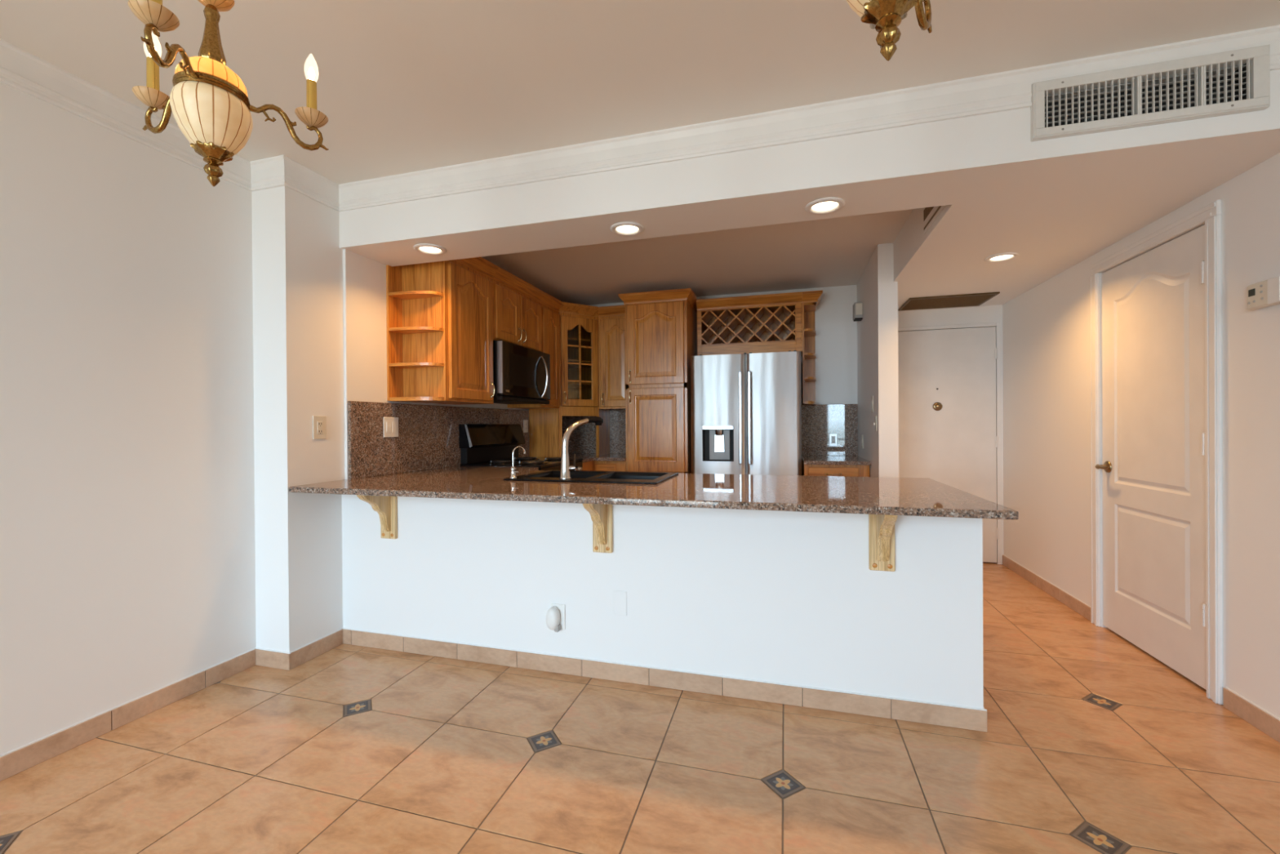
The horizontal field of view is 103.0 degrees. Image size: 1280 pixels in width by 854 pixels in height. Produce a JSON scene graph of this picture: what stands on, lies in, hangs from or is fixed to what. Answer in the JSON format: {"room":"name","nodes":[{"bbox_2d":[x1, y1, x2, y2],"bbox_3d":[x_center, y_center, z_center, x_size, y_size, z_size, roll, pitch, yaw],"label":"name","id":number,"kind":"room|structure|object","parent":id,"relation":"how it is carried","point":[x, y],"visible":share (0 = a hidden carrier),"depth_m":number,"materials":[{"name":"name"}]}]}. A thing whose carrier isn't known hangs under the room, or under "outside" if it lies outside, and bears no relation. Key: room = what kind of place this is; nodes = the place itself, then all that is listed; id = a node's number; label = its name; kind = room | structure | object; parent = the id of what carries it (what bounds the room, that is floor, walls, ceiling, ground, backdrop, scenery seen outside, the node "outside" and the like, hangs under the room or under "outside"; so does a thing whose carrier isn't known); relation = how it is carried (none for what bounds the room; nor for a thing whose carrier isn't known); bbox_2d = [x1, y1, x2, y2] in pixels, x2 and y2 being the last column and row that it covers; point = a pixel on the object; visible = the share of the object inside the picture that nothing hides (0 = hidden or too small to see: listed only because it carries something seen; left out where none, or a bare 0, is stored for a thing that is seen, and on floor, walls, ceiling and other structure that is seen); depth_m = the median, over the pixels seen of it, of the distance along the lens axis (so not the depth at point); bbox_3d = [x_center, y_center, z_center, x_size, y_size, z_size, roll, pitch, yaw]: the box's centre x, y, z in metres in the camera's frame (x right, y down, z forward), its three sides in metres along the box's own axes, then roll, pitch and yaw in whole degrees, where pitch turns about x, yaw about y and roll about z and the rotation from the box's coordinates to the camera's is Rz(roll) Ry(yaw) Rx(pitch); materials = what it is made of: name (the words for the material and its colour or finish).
{"room":"dining room","nodes":[
{"label":"dining room","id":0,"kind":"room"},
{"bbox_2d":[0,82,256,755],"bbox_3d":[-2.624,-0.046,0.122,0.120,2.440,5.002,0,0,16],"label":"wall","id":1,"kind":"structure","parent":0,"point":[127,553],"depth_m":1.97,"materials":[{"name":"white paint"}]},
{"bbox_2d":[0,648,255,781],"bbox_3d":[-2.543,1.133,0.141,0.010,0.081,4.872,0,0,16],"label":"baseboard","id":2,"kind":"structure","parent":1,"relation":"attached to","point":[15,761],"depth_m":1.96,"materials":[{"name":"tile"}]},
{"bbox_2d":[198,4,226,66],"bbox_3d":[-1.005,-0.914,1.197,0.049,0.148,0.049,0,0,38],"label":"stem","id":3,"kind":"object","parent":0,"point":[211,48],"depth_m":1.19,"materials":[{"name":"gold metal"}]},
{"bbox_2d":[251,186,345,652],"bbox_3d":[-1.800,-0.061,2.638,0.330,2.440,0.330,0,0,16],"label":"wall column","id":4,"kind":"structure","parent":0,"point":[298,293],"depth_m":2.49,"materials":[{"name":"white paint"}]},
{"bbox_2d":[254,647,290,670],"bbox_3d":[-1.776,1.119,2.461,0.220,0.081,0.010,0,0,16],"label":"baseboard","id":5,"kind":"structure","parent":4,"relation":"attached to","point":[264,657],"depth_m":2.45,"materials":[{"name":"tile"}]},
{"bbox_2d":[289,628,342,669],"bbox_3d":[-1.633,1.118,2.580,0.010,0.081,0.298,0,0,16],"label":"baseboard","id":6,"kind":"structure","parent":4,"relation":"attached to","point":[301,655],"depth_m":2.57,"materials":[{"name":"tile"}]},
{"bbox_2d":[312,416,326,439],"bbox_3d":[-1.635,0.003,2.601,0.008,0.118,0.076,0,0,16],"label":"wall outlet","id":7,"kind":"object","parent":4,"relation":"attached to","point":[319,424],"visible":1,"depth_m":2.60,"materials":[{"name":"beige plastic"}]},
{"bbox_2d":[317,421,323,434],"bbox_3d":[-1.633,0.003,2.600,0.003,0.066,0.033,0,0,16],"label":"socket","id":8,"kind":"object","parent":7,"relation":"attached to","point":[320,424],"depth_m":2.60,"materials":[{"name":"beige plastic"}]},
{"bbox_2d":[342,248,528,479],"bbox_3d":[-1.373,-0.039,4.112,0.347,2.380,2.738,0,0,16],"label":"wall","id":9,"kind":"structure","parent":0,"point":[364,278],"depth_m":2.87,"materials":[{"name":"white paint"}]},
{"bbox_2d":[386,260,447,401],"bbox_3d":[-1.334,-0.628,3.044,0.318,0.945,0.129,0,0,16],"label":"shelf unit","id":10,"kind":"object","parent":9,"relation":"attached to","point":[416,293],"visible":0.81,"depth_m":3.08,"materials":[{"name":"brown wood"}]},
{"bbox_2d":[347,400,528,479],"bbox_3d":[-1.297,0.066,3.706,0.020,0.424,1.989,0,0,16],"label":"backsplash","id":11,"kind":"structure","parent":9,"relation":"attached to","point":[428,438],"depth_m":3.19,"materials":[{"name":"stone"}]},
{"bbox_2d":[383,417,398,437],"bbox_3d":[-1.476,0.001,3.024,0.009,0.118,0.118,0,0,16],"label":"switch plate","id":12,"kind":"object","parent":11,"relation":"attached to","point":[390,424],"visible":1,"depth_m":3.02,"materials":[{"name":"white plastic"}]},
{"bbox_2d":[523,419,528,432],"bbox_3d":[-1.030,-0.008,4.596,0.008,0.115,0.074,0,0,16],"label":"wall outlet","id":13,"kind":"object","parent":11,"relation":"attached to","point":[525,421],"visible":1,"depth_m":4.59,"materials":[{"name":"white plastic"}]},
{"bbox_2d":[410,257,497,404],"bbox_3d":[-1.239,-0.635,3.286,0.368,0.953,0.627,0,0,16],"label":"upper cabinet","id":14,"kind":"object","parent":9,"relation":"attached to","point":[468,281],"visible":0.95,"depth_m":3.27,"materials":[{"name":"brown wood"}]},
{"bbox_2d":[492,266,545,351],"bbox_3d":[-1.056,-0.863,3.937,0.368,0.505,0.725,0,0,16],"label":"upper cabinet","id":15,"kind":"object","parent":9,"relation":"attached to","point":[517,307],"visible":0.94,"depth_m":3.83,"materials":[{"name":"brown wood"}]},
{"bbox_2d":[493,339,550,404],"bbox_3d":[-1.000,-0.397,3.946,0.424,0.420,0.760,0,0,16],"label":"microwave","id":16,"kind":"object","parent":15,"relation":"attached to","point":[521,374],"visible":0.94,"depth_m":3.79,"materials":[{"name":"metal"}]},
{"bbox_2d":[507,292,562,408],"bbox_3d":[-0.909,-0.641,4.457,0.364,0.953,0.351,0,0,16],"label":"upper cabinet","id":17,"kind":"object","parent":9,"relation":"attached to","point":[550,305],"visible":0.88,"depth_m":4.41,"materials":[{"name":"brown wood"}]},
{"bbox_2d":[0,561,1279,853],"bbox_3d":[-0.119,1.213,1.002,4.450,0.120,8.050,0,0,16],"label":"floor","id":18,"kind":"structure","parent":0,"point":[1092,743],"depth_m":1.72,"materials":[{"name":"tile"}]},
{"bbox_2d":[458,423,582,470],"bbox_3d":[-0.855,0.546,3.934,0.698,1.144,0.775,0,0,16],"label":"range","id":19,"kind":"object","parent":18,"relation":"on","point":[480,445],"visible":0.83,"depth_m":3.84,"materials":[{"name":"black metal"}]},
{"bbox_2d":[459,457,582,468],"bbox_3d":[-0.884,0.274,3.942,0.640,0.020,0.768,0,0,16],"label":"cooktop","id":20,"kind":"object","parent":19,"relation":"in","point":[542,463],"depth_m":3.73,"materials":[{"name":"black glass"}]},
{"bbox_2d":[582,460,626,471],"bbox_3d":[-0.533,0.721,4.711,0.931,0.846,0.875,0,0,16],"label":"base cabinet","id":21,"kind":"object","parent":18,"relation":"on","point":[594,465],"visible":0.07,"depth_m":4.47,"materials":[{"name":"brown wood"}]},
{"bbox_2d":[536,453,626,462],"bbox_3d":[-0.533,0.283,4.721,0.932,0.028,0.909,0,0,16],"label":"countertop","id":22,"kind":"structure","parent":21,"relation":"on","point":[586,457],"depth_m":4.54,"materials":[{"name":"stone"}]},
{"bbox_2d":[528,302,609,457],"bbox_3d":[-0.656,-0.426,4.882,0.616,1.391,0.659,0,0,16],"label":"cabinet","id":23,"kind":"object","parent":22,"relation":"on","point":[579,376],"visible":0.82,"depth_m":4.70,"materials":[{"name":"brown wood"}]},
{"bbox_2d":[567,337,591,348],"bbox_3d":[-0.670,-0.811,4.889,0.547,0.016,0.606,0,0,16],"label":"shelf","id":24,"kind":"object","parent":23,"relation":"attached to","point":[574,341],"depth_m":4.85,"materials":[{"name":"brown wood"}]},
{"bbox_2d":[568,359,591,368],"bbox_3d":[-0.668,-0.611,4.890,0.547,0.016,0.606,0,0,16],"label":"shelf","id":25,"kind":"object","parent":23,"relation":"attached to","point":[574,362],"depth_m":4.79,"materials":[{"name":"brown wood"}]},
{"bbox_2d":[568,382,591,387],"bbox_3d":[-0.667,-0.406,4.891,0.547,0.016,0.606,0,0,16],"label":"shelf","id":26,"kind":"object","parent":23,"relation":"attached to","point":[571,384],"depth_m":4.83,"materials":[{"name":"brown wood"}]},
{"bbox_2d":[617,288,698,473],"bbox_3d":[0.213,-0.009,4.643,0.637,2.295,0.649,0,0,16],"label":"pantry cabinet","id":27,"kind":"object","parent":18,"relation":"on","point":[661,326],"visible":0.67,"depth_m":4.36,"materials":[{"name":"brown wood"}]},
{"bbox_2d":[690,350,801,475],"bbox_3d":[0.925,0.248,4.406,0.885,1.712,0.660,0,0,16],"label":"refrigerator","id":28,"kind":"object","parent":18,"relation":"on","point":[746,411],"visible":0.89,"depth_m":4.14,"materials":[{"name":"grey metal"}]},
{"bbox_2d":[801,460,869,476],"bbox_3d":[1.587,0.708,4.189,0.467,0.846,0.721,0,0,16],"label":"base cabinet","id":29,"kind":"object","parent":18,"relation":"on","point":[846,470],"visible":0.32,"depth_m":3.88,"materials":[{"name":"brown wood"}]},
{"bbox_2d":[801,455,871,465],"bbox_3d":[1.590,0.270,4.209,0.478,0.028,0.734,0,0,16],"label":"countertop","id":30,"kind":"structure","parent":29,"relation":"on","point":[806,460],"depth_m":3.95,"materials":[{"name":"stone"}]},
{"bbox_2d":[0,0,1279,184],"bbox_3d":[-0.511,-1.330,-0.309,4.500,0.100,5.340,0,0,16],"label":"ceiling","id":31,"kind":"structure","parent":0,"point":[403,86],"depth_m":1.76,"materials":[{"name":"white paint"}]},
{"bbox_2d":[128,0,328,186],"bbox_3d":[-0.969,-0.923,1.232,0.375,0.716,0.420,-1,0,-44],"label":"chandelier","id":32,"kind":"object","parent":31,"relation":"hanging from","point":[208,102],"visible":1,"depth_m":1.18,"materials":[{"name":"white glass"}]},
{"bbox_2d":[846,0,932,61],"bbox_3d":[0.338,-0.931,0.809,0.389,0.716,0.432,0,0,16],"label":"chandelier","id":33,"kind":"object","parent":31,"relation":"hanging from","point":[885,16],"visible":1,"depth_m":0.79,"materials":[{"name":"gold metal"}]},
{"bbox_2d":[342,494,983,708],"bbox_3d":[-0.143,0.726,2.383,3.010,0.846,0.120,0,0,16],"label":"wall","id":34,"kind":"structure","parent":0,"point":[793,597],"depth_m":2.21,"materials":[{"name":"white paint"}]},
{"bbox_2d":[356,494,397,538],"bbox_3d":[-1.325,0.444,2.547,0.092,0.266,0.207,0,0,16],"label":"corbel","id":35,"kind":"object","parent":34,"relation":"attached to","point":[386,507],"visible":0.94,"depth_m":2.60,"materials":[{"name":"brown wood"}]},
{"bbox_2d":[551,603,565,629],"bbox_3d":[-0.384,0.887,2.387,0.072,0.117,0.006,0,0,16],"label":"wall outlet","id":36,"kind":"object","parent":34,"relation":"attached to","point":[561,607],"visible":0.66,"depth_m":2.38,"materials":[{"name":"white plastic"}]},
{"bbox_2d":[546,606,560,631],"bbox_3d":[-0.404,0.892,2.365,0.062,0.110,0.046,0,0,16],"label":"plug","id":37,"kind":"object","parent":36,"relation":"attached to","point":[553,616],"visible":1,"depth_m":2.35,"materials":[{"name":"white plastic"}]},
{"bbox_2d":[582,503,613,552],"bbox_3d":[-0.195,0.437,2.226,0.092,0.266,0.207,0,0,16],"label":"corbel","id":38,"kind":"object","parent":34,"relation":"attached to","point":[602,515],"visible":0.91,"depth_m":2.29,"materials":[{"name":"brown wood"}]},
{"bbox_2d":[613,590,626,615],"bbox_3d":[-0.090,0.796,2.303,0.064,0.110,0.006,0,0,16],"label":"blank plate","id":39,"kind":"object","parent":34,"relation":"attached to","point":[620,597],"visible":1,"depth_m":2.30,"materials":[{"name":"white paint"}]},
{"bbox_2d":[288,466,1018,519],"bbox_3d":[-0.065,0.287,2.642,3.001,0.028,1.275,0,0,16],"label":"countertop","id":40,"kind":"structure","parent":34,"relation":"on","point":[884,495],"depth_m":2.19,"materials":[{"name":"stone"}]},
{"bbox_2d":[509,445,525,478],"bbox_3d":[-0.652,0.184,2.702,0.055,0.165,0.087,0,0,16],"label":"water tap","id":41,"kind":"object","parent":40,"relation":"on","point":[513,468],"visible":1,"depth_m":2.68,"materials":[{"name":"silver metal"}]},
{"bbox_2d":[559,416,603,479],"bbox_3d":[-0.297,0.103,2.679,0.284,0.322,0.072,-1,0,-42],"label":"faucet","id":42,"kind":"object","parent":40,"relation":"on","point":[565,468],"visible":1,"depth_m":2.60,"materials":[{"name":"silver metal"}]},
{"bbox_2d":[503,470,678,484],"bbox_3d":[-0.243,0.361,2.781,0.820,0.194,0.525,0,0,16],"label":"sink","id":43,"kind":"object","parent":40,"relation":"in","point":[576,476],"visible":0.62,"depth_m":2.86,"materials":[{"name":"black metal"}]},
{"bbox_2d":[342,627,987,731],"bbox_3d":[-0.148,1.109,2.319,3.010,0.081,0.010,0,0,16],"label":"baseboard","id":44,"kind":"structure","parent":34,"relation":"attached to","point":[900,708],"depth_m":2.21,"materials":[{"name":"tile"}]},
{"bbox_2d":[868,514,897,571],"bbox_3d":[0.923,0.430,1.909,0.092,0.266,0.207,0,0,16],"label":"corbel","id":45,"kind":"object","parent":34,"relation":"attached to","point":[881,527],"visible":0.94,"depth_m":1.98,"materials":[{"name":"brown wood"}]},
{"bbox_2d":[480,208,913,305],"bbox_3d":[0.089,-1.318,3.848,3.386,0.160,2.435,0,0,16],"label":"ceiling","id":46,"kind":"structure","parent":0,"point":[837,251],"depth_m":3.81,"materials":[{"name":"white paint"}]},
{"bbox_2d":[590,284,857,404],"bbox_3d":[0.539,-0.055,4.940,2.980,2.380,0.100,0,0,16],"label":"wall","id":47,"kind":"structure","parent":0,"point":[836,331],"depth_m":4.54,"materials":[{"name":"white paint"}]},
{"bbox_2d":[561,408,626,453],"bbox_3d":[-0.404,0.039,5.146,0.913,0.456,0.020,0,0,16],"label":"backsplash","id":48,"kind":"structure","parent":47,"relation":"attached to","point":[582,439],"depth_m":5.16,"materials":[{"name":"stone"}]},
{"bbox_2d":[598,305,625,408],"bbox_3d":[-0.189,-0.648,4.888,0.351,0.953,0.349,0,0,16],"label":"upper cabinet","id":49,"kind":"object","parent":47,"relation":"attached to","point":[611,319],"visible":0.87,"depth_m":4.76,"materials":[{"name":"brown wood"}]},
{"bbox_2d":[696,291,802,356],"bbox_3d":[0.980,-0.884,4.568,0.898,0.495,0.365,0,0,16],"label":"wine rack cabinet","id":50,"kind":"object","parent":47,"relation":"attached to","point":[769,322],"visible":0.84,"depth_m":4.49,"materials":[{"name":"brown wood"}]},
{"bbox_2d":[801,289,822,404],"bbox_3d":[1.491,-0.666,4.424,0.160,0.938,0.365,0,0,16],"label":"shelf unit","id":51,"kind":"object","parent":47,"relation":"attached to","point":[811,300],"visible":0.96,"depth_m":4.58,"materials":[{"name":"brown wood"}]},
{"bbox_2d":[800,404,857,455],"bbox_3d":[1.686,0.026,4.553,0.478,0.456,0.020,0,0,16],"label":"backsplash","id":52,"kind":"structure","parent":47,"relation":"attached to","point":[818,421],"depth_m":4.54,"materials":[{"name":"stone"}]},
{"bbox_2d":[829,433,837,445],"bbox_3d":[1.718,0.113,4.529,0.066,0.112,0.008,0,0,16],"label":"wall outlet","id":53,"kind":"object","parent":52,"relation":"attached to","point":[833,437],"visible":1,"depth_m":4.53,"materials":[{"name":"plastic"}]},
{"bbox_2d":[831,435,835,443],"bbox_3d":[1.718,0.113,4.527,0.033,0.066,0.003,0,0,16],"label":"socket","id":54,"kind":"object","parent":53,"relation":"attached to","point":[833,437],"depth_m":4.53,"materials":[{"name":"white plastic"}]},
{"bbox_2d":[338,62,1279,266],"bbox_3d":[0.258,-1.132,2.376,4.412,0.324,0.345,0,0,16],"label":"ceiling beam","id":55,"kind":"structure","parent":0,"point":[988,157],"depth_m":2.12,"materials":[{"name":"white paint"}]},
{"bbox_2d":[413,243,446,255],"bbox_3d":[-1.133,-0.957,2.752,0.166,0.008,0.166,0,0,16],"label":"recessed light","id":56,"kind":"object","parent":55,"relation":"in","point":[424,248],"visible":1,"depth_m":2.74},
{"bbox_2d":[610,222,644,235],"bbox_3d":[-0.062,-0.964,2.486,0.166,0.008,0.166,0,0,16],"label":"recessed light","id":57,"kind":"object","parent":55,"relation":"in","point":[622,228],"visible":1,"depth_m":2.48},
{"bbox_2d":[0,25,1279,212],"bbox_3d":[-0.496,-1.214,-0.287,4.210,0.131,5.190,0,0,16],"label":"trim","id":58,"kind":"structure","parent":55,"relation":"attached to","point":[21,70],"depth_m":2.07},
{"bbox_2d":[804,197,844,214],"bbox_3d":[0.813,-0.969,2.241,0.166,0.008,0.166,0,0,16],"label":"recessed light","id":59,"kind":"object","parent":55,"relation":"in","point":[826,205],"visible":1,"depth_m":2.23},
{"bbox_2d":[1031,44,1270,142],"bbox_3d":[1.752,-1.146,1.794,0.658,0.201,0.098,0,0,16],"label":"air vent","id":60,"kind":"object","parent":55,"relation":"in","point":[1246,89],"visible":1,"depth_m":1.76,"materials":[{"name":"metal"}]},
{"bbox_2d":[857,243,898,477],"bbox_3d":[1.839,-0.061,3.984,0.123,2.380,1.070,0,0,16],"label":"wall","id":61,"kind":"structure","parent":0,"point":[877,330],"depth_m":3.48,"materials":[{"name":"white paint"}]},
{"bbox_2d":[853,302,862,321],"bbox_3d":[1.802,-0.952,4.216,0.064,0.138,0.115,0,0,16],"label":"box","id":62,"kind":"object","parent":61,"relation":"attached to","point":[857,306],"visible":1,"depth_m":4.17,"materials":[{"name":"grey plastic"}]},
{"bbox_2d":[861,434,863,448],"bbox_3d":[1.834,0.119,4.205,0.008,0.110,0.075,0,0,16],"label":"wall outlet","id":63,"kind":"object","parent":61,"relation":"attached to","point":[862,435],"visible":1,"depth_m":4.18,"materials":[{"name":"beige plastic"}]},
{"bbox_2d":[871,395,873,412],"bbox_3d":[1.694,-0.167,3.718,0.009,0.118,0.075,0,0,16],"label":"switch plate","id":64,"kind":"object","parent":61,"relation":"attached to","point":[872,397],"visible":1,"depth_m":3.70,"materials":[{"name":"beige plastic"}]},
{"bbox_2d":[873,415,876,431],"bbox_3d":[1.652,-0.025,3.585,0.018,0.110,0.075,0,0,16],"label":"switch plate","id":65,"kind":"object","parent":61,"relation":"attached to","point":[875,416],"visible":1,"depth_m":3.58,"materials":[{"name":"beige plastic"}]},
{"bbox_2d":[897,304,1004,564],"bbox_3d":[2.509,0.066,4.330,1.062,2.116,0.100,0,0,16],"label":"wall","id":66,"kind":"structure","parent":0,"point":[988,313],"depth_m":4.22,"materials":[{"name":"white paint"}]},
{"bbox_2d":[897,322,1002,564],"bbox_3d":[2.490,0.136,4.294,0.955,1.975,0.071,0,0,16],"label":"door","id":67,"kind":"structure","parent":66,"relation":"in","point":[948,435],"depth_m":4.24,"materials":[{"name":"paint"}]},
{"bbox_2d":[893,172,1243,311],"bbox_3d":[2.223,-1.174,3.227,1.096,0.374,2.365,0,0,16],"label":"ceiling","id":68,"kind":"structure","parent":0,"point":[1051,233],"depth_m":2.64,"materials":[{"name":"white paint"}]},
{"bbox_2d":[923,205,945,234],"bbox_3d":[1.442,-1.083,2.496,0.007,0.140,0.400,0,0,16],"label":"ceiling vent","id":69,"kind":"object","parent":68,"relation":"in","point":[930,214],"visible":0.47,"depth_m":2.56,"materials":[{"name":"metal"}]},
{"bbox_2d":[897,291,999,311],"bbox_3d":[2.407,-0.985,4.017,0.600,0.012,0.417,0,0,16],"label":"ceiling vent","id":70,"kind":"object","parent":68,"relation":"in","point":[977,299],"visible":0.99,"depth_m":3.98,"materials":[{"name":"brown metal"}]},
{"bbox_2d":[984,252,1019,262],"bbox_3d":[2.095,-0.981,2.952,0.166,0.008,0.166,0,0,16],"label":"recessed light","id":71,"kind":"object","parent":68,"relation":"in","point":[1001,257],"visible":1,"depth_m":2.94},
{"bbox_2d":[1002,152,1279,718],"bbox_3d":[1.941,-0.079,0.384,0.100,2.440,8.000,0,0,16],"label":"wall","id":72,"kind":"structure","parent":0,"point":[1046,461],"depth_m":2.07,"materials":[{"name":"white paint"}]},
{"bbox_2d":[1002,554,1090,620],"bbox_3d":[2.789,1.084,3.552,0.010,0.081,1.254,0,0,16],"label":"baseboard","id":73,"kind":"structure","parent":72,"relation":"attached to","point":[1074,603],"depth_m":3.41,"materials":[{"name":"tile"}]},
{"bbox_2d":[1088,199,1222,704],"bbox_3d":[2.485,0.101,2.507,0.096,2.057,0.905,0,0,16],"label":"door","id":74,"kind":"structure","parent":72,"relation":"in","point":[1161,466],"depth_m":2.40,"materials":[{"name":"paint"}]},
{"bbox_2d":[1223,686,1279,742],"bbox_3d":[1.599,1.106,-0.643,0.010,0.081,5.625,0,0,16],"label":"baseboard","id":75,"kind":"structure","parent":72,"relation":"attached to","point":[1260,718],"depth_m":1.93,"materials":[{"name":"tile"}]},
{"bbox_2d":[1246,275,1279,310],"bbox_3d":[2.287,-0.487,1.858,0.033,0.094,0.144,0,0,16],"label":"thermostat","id":76,"kind":"object","parent":72,"relation":"attached to","point":[1266,293],"visible":1,"depth_m":1.86,"materials":[{"name":"beige plastic"}]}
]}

